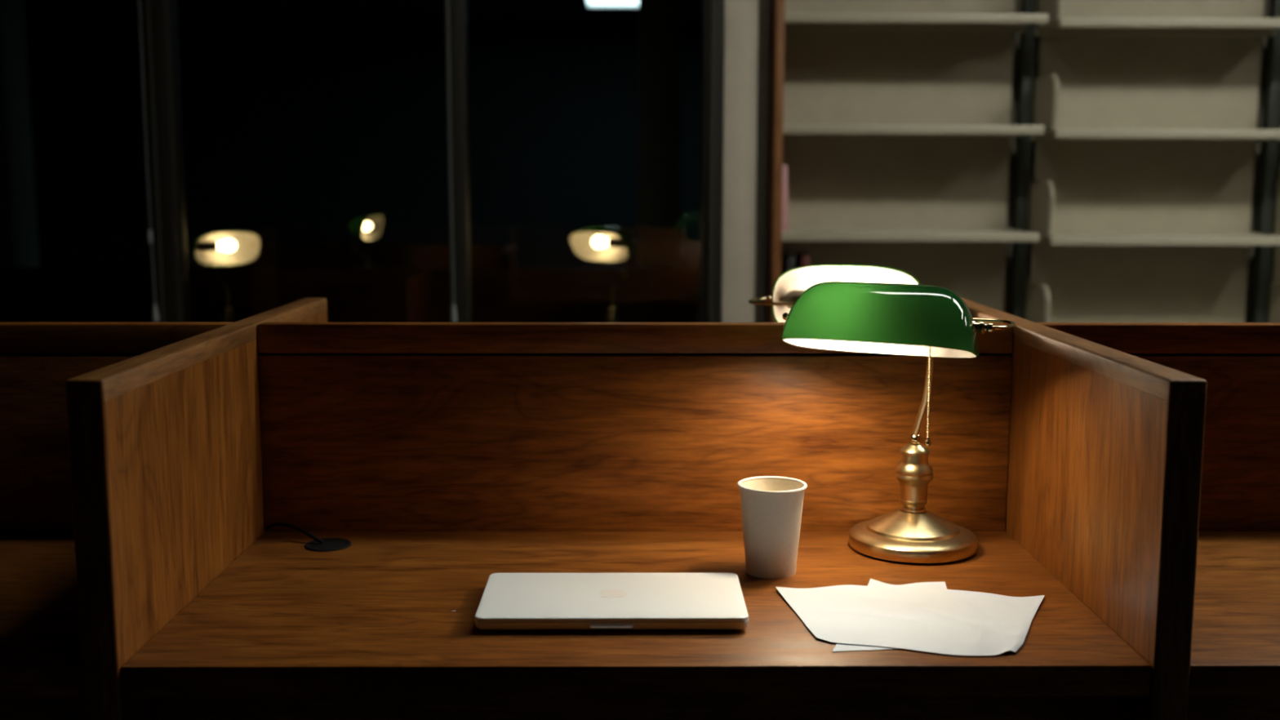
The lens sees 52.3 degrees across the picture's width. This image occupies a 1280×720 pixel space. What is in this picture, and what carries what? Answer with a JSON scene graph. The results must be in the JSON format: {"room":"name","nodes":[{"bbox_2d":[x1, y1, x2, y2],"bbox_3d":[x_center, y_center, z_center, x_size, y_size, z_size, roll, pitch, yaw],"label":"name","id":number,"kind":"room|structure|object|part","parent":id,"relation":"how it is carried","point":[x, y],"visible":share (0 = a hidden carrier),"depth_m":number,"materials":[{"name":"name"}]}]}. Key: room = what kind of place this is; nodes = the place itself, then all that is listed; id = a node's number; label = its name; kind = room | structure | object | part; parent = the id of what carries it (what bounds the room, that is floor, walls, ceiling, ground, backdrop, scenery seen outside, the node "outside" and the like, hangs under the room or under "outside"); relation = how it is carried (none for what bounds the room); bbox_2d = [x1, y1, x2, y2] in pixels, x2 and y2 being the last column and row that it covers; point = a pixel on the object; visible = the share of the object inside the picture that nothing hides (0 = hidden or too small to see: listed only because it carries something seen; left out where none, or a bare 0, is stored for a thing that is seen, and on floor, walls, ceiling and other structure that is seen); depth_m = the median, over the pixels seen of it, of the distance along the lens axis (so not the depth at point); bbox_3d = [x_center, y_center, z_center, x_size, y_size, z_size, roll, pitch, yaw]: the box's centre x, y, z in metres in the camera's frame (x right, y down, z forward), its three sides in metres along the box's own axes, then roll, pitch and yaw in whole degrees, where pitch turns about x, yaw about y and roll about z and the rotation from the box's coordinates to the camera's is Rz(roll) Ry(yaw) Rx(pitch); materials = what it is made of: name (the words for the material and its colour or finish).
{"room":"library study area","nodes":[
{"label":"library study area","id":0,"kind":"room"},
{"bbox_2d":[0,0,39,267],"bbox_3d":[-2.983,-0.965,6.026,0.240,2.780,0.240,0,8,0],"label":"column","id":1,"kind":"structure","parent":0,"point":[19,242],"depth_m":5.97,"materials":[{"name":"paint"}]},
{"bbox_2d":[23,0,702,25],"bbox_3d":[-0.024,-2.244,4.745,13.000,0.100,16.000,0,8,0],"label":"ceiling","id":2,"kind":"structure","parent":0,"point":[36,11],"depth_m":11.70,"materials":[{"name":"tile"}]},
{"bbox_2d":[137,0,159,322],"bbox_3d":[-1.435,-1.071,3.732,0.022,1.940,0.020,0,8,0],"label":"blind cord","id":3,"kind":"object","parent":2,"relation":"hanging from","point":[155,317],"visible":0.98,"depth_m":3.80,"materials":[{"name":"plastic"}]},
{"bbox_2d":[582,0,638,8],"bbox_3d":[-0.091,-2.915,10.355,0.740,0.050,1.310,0,8,0],"label":"ceiling light","id":4,"kind":"object","parent":2,"relation":"attached to","point":[588,3],"visible":0.59,"depth_m":10.87,"materials":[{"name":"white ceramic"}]},
{"bbox_2d":[586,0,638,5],"bbox_3d":[-0.091,-2.920,10.355,0.680,0.030,1.250,0,8,0],"label":"diffuser","id":5,"kind":"object","parent":4,"relation":"attached to","point":[589,2],"depth_m":10.82,"materials":[{"name":"white plastic"}]},
{"bbox_2d":[638,0,681,267],"bbox_3d":[0.098,-1.041,6.626,0.210,2.780,0.210,0,8,0],"label":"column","id":6,"kind":"structure","parent":0,"point":[660,21],"depth_m":6.51,"materials":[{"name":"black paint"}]},
{"bbox_2d":[697,311,700,322],"bbox_3d":[-0.028,0.611,5.125,13.000,0.100,16.000,0,8,0],"label":"floor","id":7,"kind":"structure","parent":0,"point":[698,313],"depth_m":12.40,"materials":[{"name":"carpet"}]},
{"bbox_2d":[0,321,232,719],"bbox_3d":[-1.135,0.471,1.848,1.108,1.040,0.970,0,8,0],"label":"study carrel","id":8,"kind":"object","parent":7,"relation":"on","point":[41,673],"visible":0.22,"depth_m":1.83,"materials":[{"name":"brown wood"}]},
{"bbox_3d":[-1.115,0.336,1.898,1.068,0.694,0.030,0,8,0],"label":"panel","id":9,"kind":"part","parent":8,"relation":"part of","materials":[{"name":"brown wood"}]},
{"bbox_3d":[-1.115,-0.032,1.849,1.068,0.041,0.032,0,8,0],"label":"rail","id":10,"kind":"part","parent":8,"relation":"part of","materials":[{"name":"brown wood"}]},
{"bbox_2d":[0,267,424,322],"bbox_3d":[-1.724,0.158,4.615,1.837,0.930,0.650,0,8,0],"label":"study carrel","id":11,"kind":"object","parent":7,"relation":"on","point":[353,295],"visible":0.18,"depth_m":4.86,"materials":[{"name":"brown wood"}]},
{"bbox_2d":[187,229,261,322],"bbox_3d":[-1.424,-0.243,4.480,0.174,0.410,0.290,7,10,41],"label":"lamp","id":12,"kind":"object","parent":11,"relation":"on","point":[221,247],"visible":0.75,"depth_m":4.47,"materials":[{"name":"gold metal"}]},
{"bbox_2d":[195,240,217,251],"bbox_3d":[-1.467,-0.382,4.381,0.034,0.034,0.089,7,10,41],"label":"socket","id":13,"kind":"object","parent":12,"relation":"attached to","point":[200,246],"depth_m":4.37,"materials":[{"name":"gold metal"}]},
{"bbox_3d":[-1.454,-0.298,4.494,0.084,0.200,0.029,7,10,41],"label":"stem","id":14,"kind":"part","parent":12,"relation":"part of","materials":[{"name":"gold metal"}]},
{"bbox_3d":[-1.420,-0.383,4.439,0.101,0.123,0.248,7,10,41],"label":"lamp shade","id":15,"kind":"part","parent":12,"relation":"part of","materials":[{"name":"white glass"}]},
{"bbox_3d":[-1.412,-0.390,4.442,0.044,0.044,0.074,7,10,41],"label":"bulb","id":16,"kind":"part","parent":12,"relation":"part of","materials":[{"name":"white glass"}]},
{"bbox_2d":[187,244,516,270],"bbox_3d":[-1.445,-0.088,6.461,1.618,0.930,0.650,0,8,0],"label":"study carrel","id":17,"kind":"object","parent":7,"relation":"on","point":[427,257],"visible":0.2,"depth_m":6.70,"materials":[{"name":"brown wood"}]},
{"bbox_3d":[-2.245,-0.088,6.455,0.018,0.930,0.650,0,8,0],"label":"panel","id":18,"kind":"part","parent":17,"relation":"part of","materials":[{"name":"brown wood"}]},
{"bbox_2d":[347,214,383,267],"bbox_3d":[-1.307,-0.485,6.247,0.174,0.424,0.290,1,8,10],"label":"lamp","id":19,"kind":"object","parent":17,"relation":"on","point":[366,227],"visible":0.62,"depth_m":6.24,"materials":[{"name":"gold metal"}]},
{"bbox_3d":[-1.348,-0.540,6.259,0.095,0.213,0.033,-1,8,-10],"label":"stem","id":20,"kind":"part","parent":19,"relation":"part of","materials":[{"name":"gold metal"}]},
{"bbox_3d":[-1.304,-0.632,6.213,0.099,0.123,0.248,1,8,10],"label":"lamp shade","id":21,"kind":"part","parent":19,"relation":"part of","materials":[{"name":"green glass"}]},
{"bbox_3d":[-1.302,-0.637,6.203,0.044,0.044,0.074,1,8,10],"label":"bulb","id":22,"kind":"part","parent":19,"relation":"part of","materials":[{"name":"white glass"}]},
{"bbox_2d":[368,222,377,229],"bbox_3d":[-1.288,-0.648,6.283,0.034,0.034,0.089,1,8,10],"label":"socket","id":23,"kind":"object","parent":19,"relation":"attached to","point":[373,224],"depth_m":6.26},
{"bbox_3d":[-0.645,-0.088,6.466,0.018,0.930,0.650,0,8,0],"label":"panel","id":24,"kind":"part","parent":17,"relation":"part of","materials":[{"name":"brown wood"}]},
{"bbox_2d":[400,267,697,322],"bbox_3d":[-0.284,0.158,4.625,0.997,0.930,0.650,0,8,0],"label":"study carrel","id":25,"kind":"object","parent":7,"relation":"on","point":[499,295],"visible":0.24,"depth_m":4.87,"materials":[{"name":"brown wood"}]},
{"bbox_3d":[-0.773,0.158,4.621,0.018,0.930,0.650,0,8,0],"label":"panel","id":26,"kind":"part","parent":25,"relation":"part of","materials":[{"name":"brown wood"}]},
{"bbox_2d":[568,226,652,322],"bbox_3d":[-0.091,-0.248,4.483,0.292,0.422,0.191,6,10,37],"label":"lamp","id":27,"kind":"object","parent":25,"relation":"on","point":[593,243],"visible":0.74,"depth_m":4.47,"materials":[{"name":"gold metal"}]},
{"bbox_3d":[-0.131,-0.402,4.447,0.074,0.044,0.044,6,10,37],"label":"bulb","id":28,"kind":"part","parent":27,"relation":"part of","materials":[{"name":"white glass"}]},
{"bbox_3d":[-0.126,-0.394,4.442,0.248,0.122,0.110,6,10,37],"label":"lamp shade","id":29,"kind":"part","parent":27,"relation":"part of","materials":[{"name":"green glass"}]},
{"bbox_2d":[607,237,626,248],"bbox_3d":[-0.067,-0.396,4.398,0.089,0.034,0.034,6,10,37],"label":"socket","id":30,"kind":"object","parent":27,"relation":"attached to","point":[611,242],"depth_m":4.39,"materials":[{"name":"gold metal"}]},
{"bbox_3d":[-0.075,-0.307,4.517,0.013,0.214,0.081,6,10,37],"label":"stem","id":31,"kind":"part","parent":27,"relation":"part of","materials":[{"name":"gold metal"}]},
{"bbox_3d":[-0.022,-0.394,4.368,0.028,0.018,0.018,6,10,37],"label":"knob","id":32,"kind":"part","parent":27,"relation":"part of","materials":[{"name":"gold metal"}]},
{"bbox_2d":[65,297,1207,719],"bbox_3d":[-0.006,0.471,1.855,1.148,1.040,0.970,0,8,0],"label":"study carrel","id":33,"kind":"object","parent":7,"relation":"on","point":[449,457],"visible":0.84,"depth_m":1.67,"materials":[{"name":"brown wood"}]},
{"bbox_3d":[-0.560,-0.033,1.784,0.039,0.022,0.970,0,8,0],"label":"rail","id":34,"kind":"part","parent":33,"relation":"part of","materials":[{"name":"brown wood"}]},
{"bbox_3d":[-0.560,0.482,1.853,0.039,1.018,0.970,0,8,0],"label":"panel","id":35,"kind":"part","parent":33,"relation":"part of","materials":[{"name":"brown wood"}]},
{"bbox_2d":[264,522,324,543],"bbox_3d":[-0.487,0.241,1.833,0.121,0.017,0.009,6,9,36],"label":"power cord","id":36,"kind":"object","parent":33,"relation":"on","point":[274,524],"visible":1,"depth_m":1.83,"materials":[{"name":"black rubber"}]},
{"bbox_2d":[304,537,351,551],"bbox_3d":[-0.431,0.255,1.800,0.064,0.003,0.064,0,8,0],"label":"cable grommet","id":37,"kind":"object","parent":33,"relation":"on","point":[329,544],"visible":0.97,"depth_m":1.79,"materials":[{"name":"black plastic"}]},
{"bbox_2d":[474,572,748,629],"bbox_3d":[-0.032,0.284,1.529,0.306,0.019,0.176,0,8,0],"label":"laptop","id":38,"kind":"object","parent":33,"relation":"on","point":[674,600],"visible":1,"depth_m":1.50,"materials":[{"name":"metal"}]},
{"bbox_3d":[-0.006,-0.032,1.856,1.068,0.041,0.032,0,8,0],"label":"rail","id":39,"kind":"part","parent":33,"relation":"part of","materials":[{"name":"brown wood"}]},
{"bbox_3d":[-0.006,0.337,1.905,1.068,0.694,0.030,0,8,0],"label":"panel","id":40,"kind":"part","parent":33,"relation":"part of","materials":[{"name":"brown wood"}]},
{"bbox_2d":[737,475,807,578],"bbox_3d":[0.169,0.215,1.674,0.089,0.116,0.089,0,8,0],"label":"paper cup","id":41,"kind":"object","parent":33,"relation":"on","point":[771,506],"visible":1,"depth_m":1.65,"materials":[{"name":"white paper"}]},
{"bbox_2d":[832,578,946,651],"bbox_3d":[0.305,0.294,1.505,0.116,0.004,0.286,3,8,18],"label":"paper sheet","id":42,"kind":"object","parent":33,"relation":"on","point":[839,646],"visible":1,"depth_m":1.61,"materials":[{"name":"white paper"}]},
{"bbox_2d":[775,584,1044,655],"bbox_3d":[0.328,0.295,1.496,0.322,0.005,0.242,0,8,0],"label":"paper sheet","id":43,"kind":"object","parent":42,"relation":"on","point":[934,620],"visible":1,"depth_m":1.50,"materials":[{"name":"white paper"}]},
{"bbox_2d":[781,281,1015,564],"bbox_3d":[0.347,0.079,1.731,0.290,0.372,0.267,4,8,24],"label":"lamp","id":44,"kind":"object","parent":33,"relation":"on","point":[930,322],"visible":1,"depth_m":1.66,"materials":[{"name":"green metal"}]},
{"bbox_3d":[0.304,-0.049,1.654,0.248,0.098,0.123,4,8,24],"label":"lamp shade","id":45,"kind":"part","parent":44,"relation":"part of","materials":[{"name":"green glass"}]},
{"bbox_3d":[0.382,0.023,1.745,0.015,0.166,0.044,-2,8,-15],"label":"stem","id":46,"kind":"part","parent":44,"relation":"part of","materials":[{"name":"gold metal"}]},
{"bbox_3d":[0.373,0.038,1.682,0.004,0.137,0.004,4,8,24],"label":"pull chain","id":47,"kind":"part","parent":44,"relation":"part of","materials":[{"name":"gold metal"}]},
{"bbox_3d":[0.422,-0.041,1.608,0.028,0.018,0.018,4,8,24],"label":"knob","id":48,"kind":"part","parent":44,"relation":"part of","materials":[{"name":"gold metal"}]},
{"bbox_3d":[0.549,-0.033,1.792,0.039,0.022,0.970,0,8,0],"label":"rail","id":49,"kind":"part","parent":33,"relation":"part of","materials":[{"name":"brown wood"}]},
{"bbox_3d":[0.549,0.483,1.861,0.039,1.018,0.970,0,8,0],"label":"panel","id":50,"kind":"part","parent":33,"relation":"part of","materials":[{"name":"brown wood"}]},
{"bbox_3d":[-0.007,0.281,2.115,1.069,0.130,0.397,0,8,0],"label":"study carrel","id":51,"kind":"object","parent":33,"relation":"attached to","visible":0},
{"bbox_2d":[748,264,920,322],"bbox_3d":[0.308,0.031,2.108,0.290,0.367,0.251,3,8,19],"label":"lamp","id":52,"kind":"object","parent":51,"relation":"on","point":[790,284],"visible":0.16,"depth_m":2.17,"materials":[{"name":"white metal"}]},
{"bbox_3d":[0.228,-0.103,2.201,0.028,0.018,0.018,3,8,19],"label":"knob","id":53,"kind":"part","parent":52,"relation":"part of","materials":[{"name":"gold metal"}]},
{"bbox_2d":[779,289,804,308],"bbox_3d":[0.274,-0.100,2.180,0.082,0.034,0.034,3,8,19],"label":"socket","id":54,"kind":"object","parent":52,"relation":"attached to","point":[785,295],"depth_m":2.18,"materials":[{"name":"metal"}]},
{"bbox_2d":[764,0,1048,322],"bbox_3d":[0.797,-0.596,3.969,0.815,2.600,0.315,0,8,0],"label":"bookshelf","id":55,"kind":"object","parent":7,"relation":"on","point":[889,121],"visible":0.49,"depth_m":4.08,"materials":[{"name":"beige metal"}]},
{"bbox_3d":[0.403,-0.596,3.966,0.026,2.600,0.315,0,8,0],"label":"panel","id":56,"kind":"part","parent":55,"relation":"part of","materials":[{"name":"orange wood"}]},
{"bbox_2d":[781,165,788,231],"bbox_3d":[0.431,-0.494,3.977,0.024,0.195,0.150,-1,8,0],"label":"book","id":57,"kind":"object","parent":55,"relation":"on","point":[784,177],"visible":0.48,"depth_m":3.90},
{"bbox_2d":[781,253,795,273],"bbox_3d":[0.449,-0.203,4.021,0.034,0.241,0.160,0,8,0],"label":"book","id":58,"kind":"object","parent":55,"relation":"on","point":[787,261],"visible":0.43,"depth_m":3.95,"materials":[{"name":"grey paper"}]},
{"bbox_2d":[794,251,810,267],"bbox_3d":[0.489,-0.206,4.021,0.050,0.251,0.160,0,8,0],"label":"book","id":59,"kind":"object","parent":55,"relation":"on","point":[801,259],"visible":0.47,"depth_m":3.94,"materials":[{"name":"red paper"}]},
{"bbox_3d":[0.804,-1.021,3.906,0.770,0.004,0.223,0,8,0],"label":"shelf","id":60,"kind":"part","parent":55,"relation":"part of","materials":[{"name":"beige metal"}]},
{"bbox_3d":[0.803,-0.392,3.990,0.770,0.004,0.223,0,8,0],"label":"shelf","id":61,"kind":"part","parent":55,"relation":"part of","materials":[{"name":"beige metal"}]},
{"bbox_2d":[1018,0,1279,322],"bbox_3d":[1.593,-0.598,3.989,0.774,2.600,0.285,0,8,0],"label":"bookshelf","id":62,"kind":"object","parent":7,"relation":"on","point":[1141,189],"visible":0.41,"depth_m":4.09,"materials":[{"name":"beige metal"}]},
{"bbox_3d":[1.593,-0.693,3.955,0.741,0.004,0.223,0,8,0],"label":"shelf","id":63,"kind":"part","parent":62,"relation":"part of","materials":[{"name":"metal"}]},
{"bbox_3d":[1.594,-1.010,3.913,0.741,0.004,0.223,0,8,0],"label":"shelf","id":64,"kind":"part","parent":62,"relation":"part of","materials":[{"name":"beige metal"}]},
{"bbox_3d":[1.593,-0.380,3.997,0.741,0.004,0.223,0,8,0],"label":"shelf","id":65,"kind":"part","parent":62,"relation":"part of","materials":[{"name":"beige metal"}]},
{"bbox_2d":[1036,322,1279,719],"bbox_3d":[1.123,0.472,1.863,1.108,1.040,0.970,0,8,0],"label":"study carrel","id":66,"kind":"object","parent":7,"relation":"on","point":[1235,664],"visible":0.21,"depth_m":1.84,"materials":[{"name":"brown wood"}]},
{"bbox_3d":[1.103,-0.032,1.863,1.068,0.041,0.032,0,8,0],"label":"rail","id":67,"kind":"part","parent":66,"relation":"part of","materials":[{"name":"brown wood"}]},
{"bbox_3d":[1.103,0.337,1.913,1.068,0.694,0.030,0,8,0],"label":"panel","id":68,"kind":"part","parent":66,"relation":"part of","materials":[{"name":"brown wood"}]},
{"bbox_2d":[1261,34,1279,322],"bbox_3d":[2.368,-0.597,3.994,0.775,2.600,0.285,0,8,0],"label":"bookshelf","id":69,"kind":"object","parent":7,"relation":"on","point":[1274,299],"visible":0.14,"depth_m":4.10,"materials":[{"name":"beige metal"}]},
{"bbox_3d":[2.368,-0.643,4.113,0.692,2.540,0.008,0,8,0],"label":"panel","id":70,"kind":"part","parent":69,"relation":"part of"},
{"bbox_2d":[1003,0,1279,322],"bbox_3d":[3.411,-0.722,4.254,6.136,2.780,0.140,0,8,0],"label":"upright","id":71,"kind":"structure","parent":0,"point":[1018,4],"depth_m":4.19,"materials":[{"name":"grey paint"}]},
{"bbox_2d":[721,0,758,322],"bbox_3d":[0.295,-0.697,4.045,0.099,2.780,0.400,0,8,0],"label":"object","id":72,"kind":"structure","parent":71,"relation":"attached to","point":[740,16],"depth_m":3.86,"materials":[{"name":"beige paint"}]},
{"bbox_2d":[754,0,769,322],"bbox_3d":[0.365,-0.698,4.051,0.042,2.780,0.210,0,8,0],"label":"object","id":73,"kind":"structure","parent":71,"relation":"attached to","point":[763,5],"depth_m":3.96,"materials":[{"name":"grey paint"}]},
{"bbox_3d":[-3.138,0.351,4.021,6.764,0.700,0.120,0,8,0],"label":"wall","id":74,"kind":"structure","parent":0,"visible":0},
{"bbox_2d":[25,0,724,322],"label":"window","id":75,"kind":"structure","parent":74,"relation":"in","point":[161,15],"depth_m":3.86,"materials":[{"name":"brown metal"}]},
{"bbox_3d":[-0.978,-1.003,3.848,0.814,1.965,0.006,0,8,0],"label":"pane","id":76,"kind":"part","parent":75,"relation":"part of","materials":[{"name":"clear glass"}]},
{"bbox_2d":[445,0,457,322],"bbox_3d":[-0.551,-1.071,3.738,0.020,1.940,0.020,0,8,0],"label":"blind cord","id":77,"kind":"object","parent":75,"relation":"hanging from","point":[453,316],"visible":0.96,"depth_m":3.80,"materials":[{"name":"plastic"}]},
{"bbox_3d":[-0.165,-1.003,3.853,0.704,1.965,0.006,0,8,0],"label":"pane","id":78,"kind":"part","parent":75,"relation":"part of","materials":[{"name":"clear glass"}]},
{"bbox_3d":[0.217,-1.003,3.860,0.059,1.965,0.105,0,8,0],"label":"frame","id":79,"kind":"part","parent":75,"relation":"part of","materials":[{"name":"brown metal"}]}
]}

